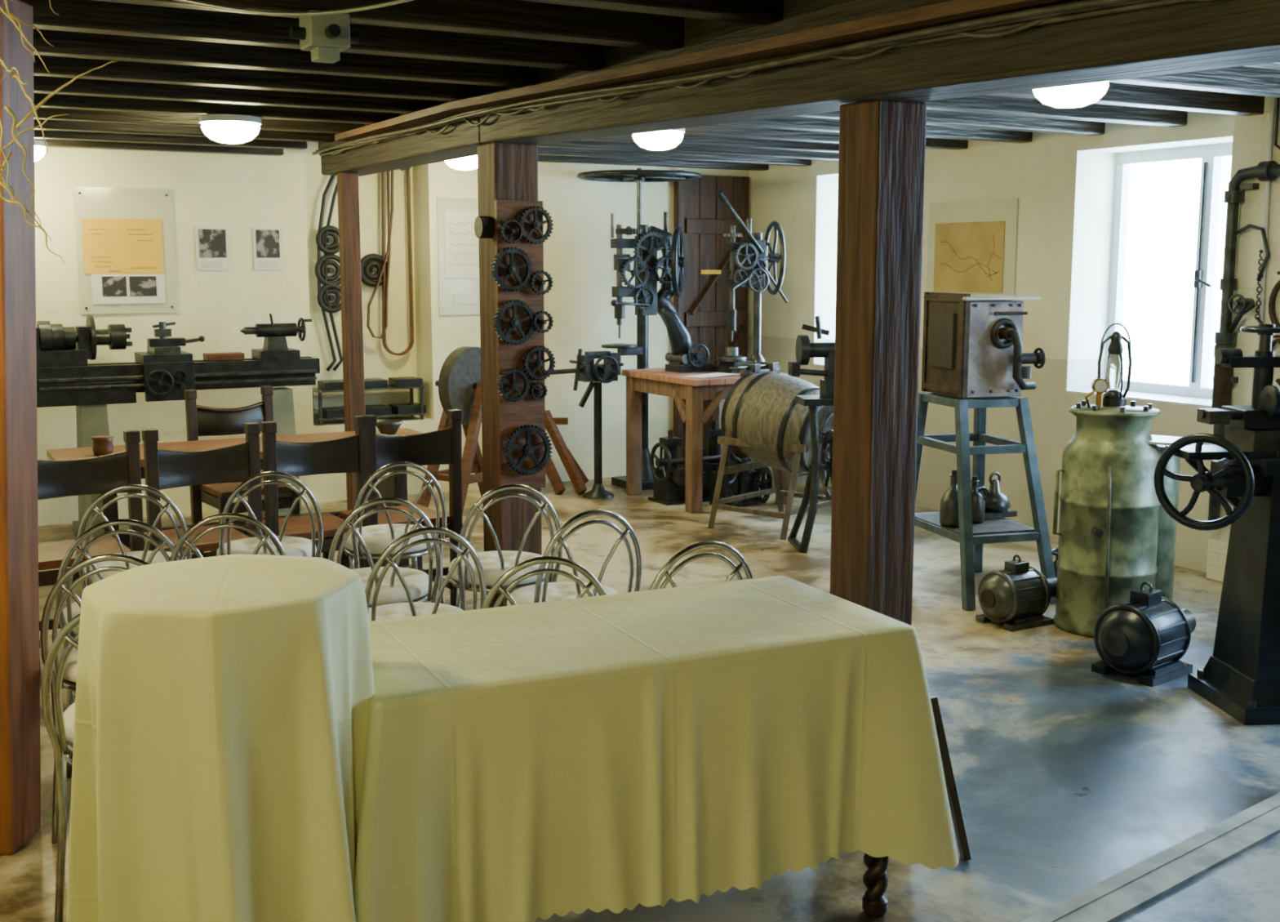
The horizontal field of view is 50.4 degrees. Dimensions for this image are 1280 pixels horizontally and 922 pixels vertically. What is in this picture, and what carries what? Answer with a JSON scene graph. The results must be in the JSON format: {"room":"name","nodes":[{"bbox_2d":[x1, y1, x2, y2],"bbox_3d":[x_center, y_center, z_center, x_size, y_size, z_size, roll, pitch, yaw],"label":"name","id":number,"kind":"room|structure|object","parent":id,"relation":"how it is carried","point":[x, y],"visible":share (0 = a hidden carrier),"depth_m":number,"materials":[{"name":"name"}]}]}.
{"room":"industrial museum","nodes":[
{"label":"industrial museum","id":0,"kind":"room"},
{"bbox_2d":[34,141,748,525],"bbox_3d":[-2.785,-1.011,9.748,9.900,2.620,0.601,-5,9,-29],"label":"wall","id":1,"kind":"structure","parent":0,"point":[239,193],"depth_m":9.91,"materials":[{"name":"beige paint"}]},
{"bbox_2d":[73,186,177,314],"bbox_3d":[-3.392,-1.386,8.989,0.610,0.820,0.021,-5,9,-29],"label":"display board","id":2,"kind":"object","parent":1,"relation":"attached to","point":[125,236],"visible":1,"depth_m":8.98,"materials":[{"name":"plastic"}]},
{"bbox_2d":[195,226,230,270],"bbox_3d":[-2.909,-1.446,9.260,0.220,0.290,0.010,-5,9,-29],"label":"photograph","id":3,"kind":"object","parent":1,"relation":"attached to","point":[212,246],"visible":1,"depth_m":9.26,"materials":[{"name":"white paper"}]},
{"bbox_2d":[252,227,283,270],"bbox_3d":[-2.582,-1.472,9.440,0.200,0.290,0.009,-5,9,-29],"label":"photograph","id":4,"kind":"object","parent":1,"relation":"attached to","point":[267,242],"visible":1,"depth_m":9.44,"materials":[{"name":"white paper"}]},
{"bbox_2d":[315,175,386,371],"bbox_3d":[-2.127,-1.411,10.049,0.574,1.484,0.100,-5,9,-29],"label":"pulley","id":5,"kind":"object","parent":1,"relation":"attached to","point":[322,269],"visible":0.84,"depth_m":9.95,"materials":[{"name":"black metal"}]},
{"bbox_2d":[312,376,426,425],"bbox_3d":[-2.022,-0.452,10.107,0.820,0.309,0.260,-5,9,-29],"label":"rack","id":6,"kind":"object","parent":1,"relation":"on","point":[411,408],"visible":0.73,"depth_m":10.04,"materials":[{"name":"metal"}]},
{"bbox_2d":[366,167,413,355],"bbox_3d":[-1.882,-1.494,10.151,0.364,1.418,0.140,-5,9,-29],"label":"belt","id":7,"kind":"object","parent":1,"relation":"hanging from","point":[385,275],"visible":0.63,"depth_m":10.13,"materials":[{"name":"leather"}]},
{"bbox_2d":[436,197,479,315],"bbox_3d":[-1.305,-1.523,10.145,0.420,0.860,0.017,-5,9,-29],"label":"poster","id":8,"kind":"object","parent":1,"relation":"attached to","point":[458,245],"visible":0.87,"depth_m":10.11,"materials":[{"name":"paper"}]},
{"bbox_2d":[673,169,749,469],"bbox_3d":[0.604,-1.137,11.219,0.695,2.450,0.110,-5,9,-29],"label":"door","id":9,"kind":"structure","parent":1,"relation":"in","point":[703,219],"depth_m":11.15,"materials":[{"name":"brown wood"}]},
{"bbox_2d":[0,469,1279,921],"bbox_3d":[0.328,1.133,4.407,9.900,0.100,13.800,-5,9,-29],"label":"floor","id":10,"kind":"structure","parent":0,"point":[1069,776],"depth_m":4.76,"materials":[{"name":"paint"}]},
{"bbox_2d":[0,0,40,854],"bbox_3d":[-1.861,-0.064,3.881,0.328,2.420,0.200,0,8,0],"label":"timber post","id":11,"kind":"object","parent":10,"relation":"on","point":[20,676],"visible":1,"depth_m":3.86,"materials":[{"name":"brown wood"}]},
{"bbox_2d":[41,613,79,921],"bbox_3d":[-1.345,0.749,3.679,0.421,0.873,0.462,-2,8,-12],"label":"bistro chair","id":12,"kind":"object","parent":10,"relation":"on","point":[65,719],"visible":0.1,"depth_m":3.49,"materials":[{"name":"silver metal"}]},
{"bbox_2d":[37,429,144,673],"bbox_3d":[-2.475,0.357,5.934,0.502,1.000,0.492,-5,10,-33],"label":"chair","id":13,"kind":"object","parent":10,"relation":"on","point":[99,474],"visible":0.48,"depth_m":5.78,"materials":[{"name":"brown wood"}]},
{"bbox_2d":[40,553,149,843],"bbox_3d":[-1.593,0.671,4.221,0.421,0.873,0.462,-2,8,-14],"label":"bistro chair","id":14,"kind":"object","parent":10,"relation":"on","point":[69,675],"visible":0.23,"depth_m":3.97,"materials":[{"name":"silver metal"}]},
{"bbox_2d":[55,518,181,777],"bbox_3d":[-1.802,0.594,4.756,0.421,0.873,0.462,-3,9,-22],"label":"bistro chair","id":15,"kind":"object","parent":10,"relation":"on","point":[71,611],"visible":0.22,"depth_m":4.51,"materials":[{"name":"silver metal"}]},
{"bbox_2d":[75,484,191,591],"bbox_3d":[-2.025,0.491,5.472,0.421,0.873,0.462,-3,9,-20],"label":"bistro chair","id":16,"kind":"object","parent":10,"relation":"on","point":[144,555],"visible":0.41,"depth_m":5.26,"materials":[{"name":"silver metal"}]},
{"bbox_2d":[35,313,319,537],"bbox_3d":[-2.998,-0.254,8.812,1.840,1.390,0.480,-5,9,-29],"label":"metalworking lathe","id":17,"kind":"object","parent":10,"relation":"on","point":[64,376],"visible":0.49,"depth_m":8.57,"materials":[{"name":"metal"}]},
{"bbox_2d":[141,422,262,558],"bbox_3d":[-2.042,0.317,6.218,0.502,1.000,0.492,-5,10,-33],"label":"chair","id":18,"kind":"object","parent":10,"relation":"on","point":[164,468],"visible":0.5,"depth_m":6.05,"materials":[{"name":"brown wood"}]},
{"bbox_2d":[66,554,374,921],"bbox_3d":[-0.892,0.769,2.934,0.683,1.040,0.644,-5,10,-31],"label":"bar table","id":19,"kind":"object","parent":10,"relation":"on","point":[223,702],"visible":0.97,"depth_m":2.69,"materials":[{"name":"yellow fabric"}]},
{"bbox_2d":[168,512,286,561],"bbox_3d":[-1.468,0.578,4.870,0.421,0.873,0.462,-3,9,-18],"label":"bistro chair","id":20,"kind":"object","parent":10,"relation":"on","point":[191,530],"visible":0.17,"depth_m":4.60,"materials":[{"name":"silver metal"}]},
{"bbox_2d":[46,427,423,568],"bbox_3d":[-2.070,0.285,7.295,1.950,0.755,0.620,-5,9,-29],"label":"conference table","id":21,"kind":"object","parent":10,"relation":"on","point":[395,486],"visible":0.09,"depth_m":7.24,"materials":[{"name":"brown wood"}]},
{"bbox_2d":[90,435,114,455],"bbox_3d":[-2.700,-0.077,6.839,0.110,0.092,0.110,0,8,0],"label":"wooden cup","id":22,"kind":"object","parent":21,"relation":"on","point":[103,445],"visible":0.96,"depth_m":6.80,"materials":[{"name":"brown wood"}]},
{"bbox_2d":[376,418,403,434],"bbox_3d":[-1.420,-0.190,7.671,0.170,0.072,0.170,0,8,0],"label":"metal bowl","id":23,"kind":"object","parent":21,"relation":"on","point":[388,426],"visible":0.88,"depth_m":7.62,"materials":[{"name":"metal"}]},
{"bbox_2d":[183,385,300,553],"bbox_3d":[-2.238,0.101,7.712,0.502,1.000,0.492,-6,10,-34],"label":"chair","id":24,"kind":"object","parent":10,"relation":"on","point":[201,420],"visible":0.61,"depth_m":7.74,"materials":[{"name":"brown wood"}]},
{"bbox_2d":[216,471,323,557],"bbox_3d":[-1.582,0.446,5.786,0.421,0.873,0.462,-3,9,-22],"label":"bistro chair","id":25,"kind":"object","parent":10,"relation":"on","point":[292,545],"visible":0.41,"depth_m":5.62,"materials":[{"name":"silver metal"}]},
{"bbox_2d":[242,414,370,568],"bbox_3d":[-1.609,0.276,6.502,0.502,1.000,0.492,-5,10,-33],"label":"chair","id":26,"kind":"object","parent":10,"relation":"on","point":[349,454],"visible":0.54,"depth_m":6.34,"materials":[{"name":"brown wood"}]},
{"bbox_2d":[337,172,365,510],"bbox_3d":[-1.758,-0.620,8.335,0.105,2.249,0.105,-5,9,-29],"label":"timber post","id":27,"kind":"object","parent":10,"relation":"on","point":[348,189],"visible":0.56,"depth_m":8.24,"materials":[{"name":"brown wood"}]},
{"bbox_2d":[328,497,441,607],"bbox_3d":[-0.995,0.534,5.175,0.421,0.873,0.462,-3,9,-20],"label":"bistro chair","id":28,"kind":"object","parent":10,"relation":"on","point":[419,582],"visible":0.41,"depth_m":5.01,"materials":[{"name":"silver metal"}]},
{"bbox_2d":[342,461,446,604],"bbox_3d":[-1.109,0.406,6.060,0.421,0.873,0.462,-4,9,-24],"label":"bistro chair","id":29,"kind":"object","parent":10,"relation":"on","point":[378,537],"visible":0.65,"depth_m":5.89,"materials":[{"name":"silver metal"}]},
{"bbox_2d":[337,408,462,608],"bbox_3d":[-1.209,0.238,6.765,0.502,1.000,0.492,-5,10,-33],"label":"chair","id":30,"kind":"object","parent":10,"relation":"on","point":[442,446],"visible":0.49,"depth_m":6.63,"materials":[{"name":"brown wood"}]},
{"bbox_2d":[364,526,486,621],"bbox_3d":[-0.776,0.615,4.612,0.421,0.873,0.462,-4,9,-26],"label":"bistro chair","id":31,"kind":"object","parent":10,"relation":"on","point":[411,608],"visible":0.29,"depth_m":4.42,"materials":[{"name":"silver metal"}]},
{"bbox_2d":[417,346,483,515],"bbox_3d":[-1.107,-0.182,9.145,0.680,1.169,0.773,6,10,35],"label":"grindstone","id":32,"kind":"object","parent":10,"relation":"on","point":[459,382],"visible":0.62,"depth_m":9.00,"materials":[{"name":"stone"}]},
{"bbox_2d":[448,484,562,610],"bbox_3d":[-0.558,0.491,5.474,0.421,0.873,0.462,-3,9,-18],"label":"bistro chair","id":33,"kind":"object","parent":10,"relation":"on","point":[495,564],"visible":0.49,"depth_m":5.29,"materials":[{"name":"silver metal"}]},
{"bbox_2d":[477,142,542,608],"bbox_3d":[-0.611,-0.343,6.418,0.215,2.249,0.215,-5,9,-29],"label":"timber post","id":34,"kind":"object","parent":10,"relation":"on","point":[505,171],"visible":0.51,"depth_m":6.34,"materials":[{"name":"brown wood"}]},
{"bbox_2d":[474,200,555,491],"bbox_3d":[-0.570,-0.529,6.301,0.325,1.330,0.197,-5,9,-29],"label":"display board","id":35,"kind":"object","parent":34,"relation":"attached to","point":[524,447],"visible":1,"depth_m":6.25,"materials":[{"name":"brown wood"}]},
{"bbox_2d":[480,555,606,608],"bbox_3d":[-0.316,0.675,4.194,0.421,0.873,0.462,-2,8,-12],"label":"bistro chair","id":36,"kind":"object","parent":10,"relation":"on","point":[593,581],"visible":0.06,"depth_m":3.92,"materials":[{"name":"silver metal"}]},
{"bbox_2d":[545,409,588,494],"bbox_3d":[-0.660,-0.078,10.354,0.534,0.604,0.553,0,8,0],"label":"sawhorse","id":37,"kind":"object","parent":10,"relation":"on","point":[576,475],"visible":0.61,"depth_m":10.24,"materials":[{"name":"brown wood"}]},
{"bbox_2d":[506,509,641,605],"bbox_3d":[-0.265,0.570,4.921,0.421,0.873,0.462,-5,9,-30],"label":"bistro chair","id":38,"kind":"object","parent":10,"relation":"on","point":[546,591],"visible":0.45,"depth_m":4.76,"materials":[{"name":"silver metal"}]},
{"bbox_2d":[546,348,623,498],"bbox_3d":[-0.506,-0.266,9.902,0.791,1.102,0.244,-5,9,-29],"label":"vise","id":39,"kind":"object","parent":10,"relation":"on","point":[586,371],"visible":0.97,"depth_m":9.93,"materials":[{"name":"metal"}]},
{"bbox_2d":[577,168,701,489],"bbox_3d":[0.009,-1.004,10.397,0.972,2.419,0.936,-5,9,-29],"label":"press","id":40,"kind":"object","parent":10,"relation":"on","point":[647,301],"visible":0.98,"depth_m":10.28,"materials":[{"name":"metal"}]},
{"bbox_2d":[353,575,958,921],"bbox_3d":[-0.065,0.813,3.545,1.614,0.780,0.875,-4,9,-25],"label":"buffet table","id":41,"kind":"object","parent":10,"relation":"on","point":[615,752],"visible":0.8,"depth_m":3.24,"materials":[{"name":"yellow fabric"}]},
{"bbox_2d":[648,419,723,505],"bbox_3d":[0.388,0.002,9.901,0.630,0.572,0.335,-5,9,-29],"label":"engine","id":42,"kind":"object","parent":10,"relation":"on","point":[668,479],"visible":0.73,"depth_m":9.80,"materials":[{"name":"metal"}]},
{"bbox_2d":[648,540,752,590],"bbox_3d":[0.097,0.647,4.391,0.421,0.873,0.462,-4,9,-28],"label":"bistro chair","id":43,"kind":"object","parent":10,"relation":"on","point":[664,571],"visible":0.17,"depth_m":4.13,"materials":[{"name":"silver metal"}]},
{"bbox_2d":[621,367,799,513],"bbox_3d":[0.496,-0.184,9.938,0.876,0.930,1.040,-5,9,-29],"label":"workbench","id":44,"kind":"object","parent":10,"relation":"on","point":[660,381],"visible":0.59,"depth_m":9.47,"materials":[{"name":"brown wood"}]},
{"bbox_2d":[660,305,713,373],"bbox_3d":[0.324,-0.889,9.887,0.380,0.480,0.270,-5,9,-29],"label":"machine","id":45,"kind":"object","parent":44,"relation":"on","point":[682,358],"visible":1,"depth_m":9.82,"materials":[{"name":"black metal"}]},
{"bbox_2d":[684,372,737,377],"bbox_3d":[0.512,-0.600,9.523,0.210,0.010,0.400,6,10,38],"label":"leaflet","id":46,"kind":"object","parent":44,"relation":"on","point":[716,374],"visible":1,"depth_m":9.47,"materials":[{"name":"white paper"}]},
{"bbox_2d":[701,191,788,373],"bbox_3d":[0.758,-1.292,9.860,0.710,1.283,0.508,-5,9,-29],"label":"press","id":47,"kind":"object","parent":44,"relation":"on","point":[755,273],"visible":0.98,"depth_m":9.81,"materials":[{"name":"metal"}]},
{"bbox_2d":[728,361,779,375],"bbox_3d":[0.820,-0.647,9.594,0.140,0.085,0.427,8,11,43],"label":"vise","id":48,"kind":"object","parent":44,"relation":"on","point":[763,366],"visible":0.95,"depth_m":9.54,"materials":[{"name":"metal"}]},
{"bbox_2d":[709,444,773,506],"bbox_3d":[0.740,0.026,9.648,0.580,0.597,0.354,-5,9,-29],"label":"engine","id":49,"kind":"object","parent":10,"relation":"on","point":[748,481],"visible":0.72,"depth_m":9.65,"materials":[{"name":"metal"}]},
{"bbox_2d":[707,371,833,539],"bbox_3d":[0.969,-0.069,8.906,0.820,1.012,0.858,7,11,40],"label":"barrel","id":50,"kind":"object","parent":10,"relation":"on","point":[762,417],"visible":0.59,"depth_m":8.71,"materials":[{"name":"brown wood"}]},
{"bbox_2d":[787,315,835,552],"bbox_3d":[1.127,-0.168,8.197,0.505,1.411,0.436,-1,8,-6],"label":"machine","id":51,"kind":"object","parent":10,"relation":"on","point":[805,349],"visible":0.48,"depth_m":8.12,"materials":[{"name":"metal"}]},
{"bbox_2d":[830,99,926,625],"bbox_3d":[0.719,0.018,4.177,0.185,2.173,0.185,-5,9,-29],"label":"timber post","id":52,"kind":"object","parent":10,"relation":"on","point":[882,156],"visible":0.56,"depth_m":4.06,"materials":[{"name":"brown wood"}]},
{"bbox_2d":[929,695,971,860],"bbox_3d":[0.895,0.916,3.941,0.048,0.465,0.183,-7,11,-41],"label":"leaning board","id":53,"kind":"object","parent":10,"relation":"on","point":[953,797],"visible":0.86,"depth_m":3.92,"materials":[{"name":"brown wood"}]},
{"bbox_2d":[914,291,1056,609],"bbox_3d":[1.780,-0.090,7.098,0.559,1.566,0.809,-2,9,-16],"label":"machine","id":54,"kind":"object","parent":10,"relation":"on","point":[972,347],"visible":0.96,"depth_m":6.85,"materials":[{"name":"painted metal"},{"name":"iron"},{"name":"steel"}]},
{"bbox_2d":[939,469,989,527],"bbox_3d":[1.679,0.182,7.067,0.288,0.288,0.136,-7,11,-40],"label":"bottle","id":55,"kind":"object","parent":54,"relation":"on","point":[948,515],"visible":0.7,"depth_m":7.00,"materials":[{"name":"metal"}]},
{"bbox_2d":[977,471,1017,519],"bbox_3d":[1.864,0.177,7.273,0.275,0.238,0.180,-3,9,-23],"label":"pump","id":56,"kind":"object","parent":54,"relation":"on","point":[997,504],"visible":0.67,"depth_m":7.24,"materials":[{"name":"metal"}]},
{"bbox_2d":[975,554,1057,631],"bbox_3d":[1.840,0.608,6.537,0.460,0.332,0.256,-5,9,-30],"label":"motor","id":57,"kind":"object","parent":10,"relation":"on","point":[1017,596],"visible":0.99,"depth_m":6.43,"materials":[{"name":"metal"}]},
{"bbox_2d":[1051,546,1057,577],"bbox_3d":[2.170,0.573,6.993,0.290,0.270,0.200,-4,9,-28],"label":"valve","id":58,"kind":"object","parent":10,"relation":"on","point":[1055,551],"visible":0.12,"depth_m":6.96,"materials":[{"name":"metal"}]},
{"bbox_2d":[1052,377,1195,637],"bbox_3d":[2.256,0.201,6.373,0.630,1.185,0.510,1,8,6],"label":"tank","id":59,"kind":"object","parent":10,"relation":"on","point":[1116,535],"visible":0.91,"depth_m":6.22,"materials":[{"name":"metal"}]},
{"bbox_2d":[1097,322,1132,406],"bbox_3d":[2.210,-0.450,6.330,0.143,0.384,0.124,4,9,23],"label":"hurricane lantern","id":60,"kind":"object","parent":59,"relation":"on","point":[1113,375],"visible":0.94,"depth_m":6.31,"materials":[{"name":"metal"}]},
{"bbox_2d":[1091,581,1195,686],"bbox_3d":[2.161,0.692,5.752,0.540,0.390,0.300,-7,11,-40],"label":"motor","id":61,"kind":"object","parent":10,"relation":"on","point":[1148,636],"visible":1,"depth_m":5.61,"materials":[{"name":"black metal"}]},
{"bbox_2d":[1021,792,1279,921],"bbox_3d":[2.879,0.997,4.959,7.500,0.012,0.140,-7,11,-39],"label":"rail","id":62,"kind":"object","parent":10,"relation":"on","point":[1119,895],"visible":1,"depth_m":3.84,"materials":[{"name":"metal"}]},
{"bbox_2d":[1153,324,1279,724],"bbox_3d":[2.465,0.196,5.191,1.016,1.529,0.497,-1,8,-4],"label":"machine","id":63,"kind":"object","parent":10,"relation":"on","point":[1241,677],"visible":1,"depth_m":5.11,"materials":[{"name":"black metal"}]},
{"bbox_2d":[20,0,1279,170],"bbox_3d":[0.139,-1.361,3.664,8.800,0.190,12.280,-5,9,-29],"label":"ceiling","id":64,"kind":"structure","parent":0,"point":[178,63],"depth_m":5.63,"materials":[{"name":"brown wood"}]},
{"bbox_2d":[34,139,47,161],"bbox_3d":[-3.700,-1.842,8.120,0.300,0.130,0.300,0,8,0],"label":"ceiling lamp","id":65,"kind":"object","parent":64,"relation":"attached to","point":[39,145],"visible":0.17,"depth_m":8.09,"materials":[{"name":"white glass"}]},
{"bbox_2d":[0,0,117,263],"bbox_3d":[-1.674,-0.991,3.451,0.646,1.010,0.500,-2,9,-15],"label":"branch","id":66,"kind":"object","parent":64,"relation":"hanging from","point":[10,15],"visible":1,"depth_m":3.53,"materials":[{"name":"beige plant"}]},
{"bbox_2d":[199,114,261,143],"bbox_3d":[-2.050,-1.654,6.814,0.300,0.130,0.300,0,8,0],"label":"ceiling lamp","id":67,"kind":"object","parent":64,"relation":"attached to","point":[221,128],"depth_m":6.71,"materials":[{"name":"white glass"}]},
{"bbox_2d":[173,0,413,16],"bbox_3d":[-0.920,-1.235,3.611,0.732,0.105,0.012,0,8,0],"label":"hanging cable","id":68,"kind":"object","parent":64,"relation":"hanging from","point":[190,2],"visible":1,"depth_m":3.61,"materials":[{"name":"silver metal"}]},
{"bbox_2d":[288,9,359,63],"bbox_3d":[-0.930,-1.248,4.013,0.167,0.135,0.167,2,9,16],"label":"junction box","id":69,"kind":"object","parent":64,"relation":"attached to","point":[326,36],"visible":0.98,"depth_m":3.97,"materials":[{"name":"grey plastic"}]},
{"bbox_2d":[444,155,477,170],"bbox_3d":[-1.180,-2.021,9.155,0.300,0.130,0.300,0,8,0],"label":"ceiling lamp","id":70,"kind":"object","parent":64,"relation":"attached to","point":[470,162],"depth_m":9.06,"materials":[{"name":"white glass"}]},
{"bbox_2d":[632,128,684,151],"bbox_3d":[0.100,-1.793,7.572,0.300,0.130,0.300,0,8,0],"label":"ceiling lamp","id":71,"kind":"object","parent":64,"relation":"attached to","point":[666,140],"visible":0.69,"depth_m":7.48,"materials":[{"name":"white glass"}]},
{"bbox_2d":[320,0,1279,176],"bbox_3d":[0.948,-1.112,3.478,0.261,0.631,11.550,-5,9,-29],"label":"ceiling beam","id":72,"kind":"structure","parent":64,"relation":"attached to","point":[1185,37],"depth_m":3.84,"materials":[{"name":"brown wood"}]},
{"bbox_2d":[334,0,1083,141],"bbox_3d":[0.910,-1.044,3.149,0.131,0.288,10.600,-5,9,-29],"label":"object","id":73,"kind":"structure","parent":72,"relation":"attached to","point":[954,11],"depth_m":4.14,"materials":[{"name":"brown wood"}]},
{"bbox_2d":[312,0,1215,155],"bbox_3d":[0.649,-1.082,3.644,0.093,0.271,10.680,-5,9,-29],"label":"cables","id":74,"kind":"object","parent":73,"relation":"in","point":[1006,24],"visible":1,"depth_m":3.76,"materials":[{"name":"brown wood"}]},
{"bbox_2d":[1032,80,1109,107],"bbox_3d":[1.660,-1.428,5.250,0.300,0.130,0.300,0,8,0],"label":"ceiling lamp","id":75,"kind":"object","parent":64,"relation":"attached to","point":[1077,95],"depth_m":5.17,"materials":[{"name":"white glass"}]},
{"bbox_2d":[746,111,1234,572],"bbox_3d":[4.209,-0.472,6.011,0.450,2.620,12.800,-5,9,-29],"label":"wall","id":76,"kind":"structure","parent":0,"point":[1063,184],"depth_m":8.59,"materials":[{"name":"paint"}]},
{"bbox_2d":[813,363,824,366],"bbox_3d":[1.805,-1.416,10.178,0.390,1.460,1.120,-5,9,-29],"label":"window","id":77,"kind":"structure","parent":76,"relation":"in","point":[815,364],"depth_m":10.62,"materials":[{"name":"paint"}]},
{"bbox_2d":[926,198,1018,295],"bbox_3d":[2.193,-1.385,9.047,0.018,0.680,0.840,-5,9,-29],"label":"map","id":78,"kind":"object","parent":76,"relation":"attached to","point":[971,245],"visible":0.98,"depth_m":9.01,"materials":[{"name":"paper"}]},
{"bbox_2d":[1066,142,1232,408],"bbox_3d":[3.079,-1.090,7.912,0.390,1.460,1.120,-5,9,-29],"label":"window","id":79,"kind":"structure","parent":76,"relation":"in","point":[1197,393],"depth_m":7.93,"materials":[{"name":"paint"}]},
{"bbox_2d":[1206,96,1279,582],"bbox_3d":[3.431,-0.585,6.795,0.140,2.620,1.140,-5,9,-29],"label":"wall","id":80,"kind":"structure","parent":0,"point":[1251,133],"depth_m":7.05,"materials":[{"name":"beige paint"}]},
{"bbox_2d":[1208,97,1279,520],"bbox_3d":[3.322,-0.714,6.709,0.114,2.300,1.130,-5,9,-29],"label":"pipe","id":81,"kind":"object","parent":80,"relation":"attached to","point":[1268,171],"depth_m":7.06,"materials":[{"name":"black metal"}]},
{"bbox_2d":[1254,275,1263,324],"bbox_3d":[3.201,-0.828,6.980,0.050,0.245,0.051,-5,9,-29],"label":"chain","id":82,"kind":"object","parent":80,"relation":"attached to","point":[1257,318],"depth_m":7.00,"materials":[{"name":"black metal"}]},
{"bbox_2d":[1257,249,1263,276],"bbox_3d":[3.195,-1.011,6.964,0.050,0.132,0.028,-5,9,-29],"label":"hooks","id":83,"kind":"object","parent":80,"relation":"attached to","point":[1260,251],"depth_m":6.97,"materials":[{"name":"black metal"}]},
{"bbox_2d":[1268,280,1279,326],"bbox_3d":[3.242,-0.801,6.909,0.050,0.230,0.070,-5,9,-29],"label":"wheel","id":84,"kind":"object","parent":80,"relation":"attached to","point":[1272,302],"depth_m":6.92,"materials":[{"name":"brown metal"}]},
{"bbox_2d":[1271,334,1279,351],"bbox_3d":[3.251,-0.601,6.921,0.050,0.080,0.044,-5,9,-29],"label":"hooks","id":85,"kind":"object","parent":80,"relation":"attached to","point":[1276,340],"depth_m":6.92,"materials":[{"name":"black metal"}]}
]}

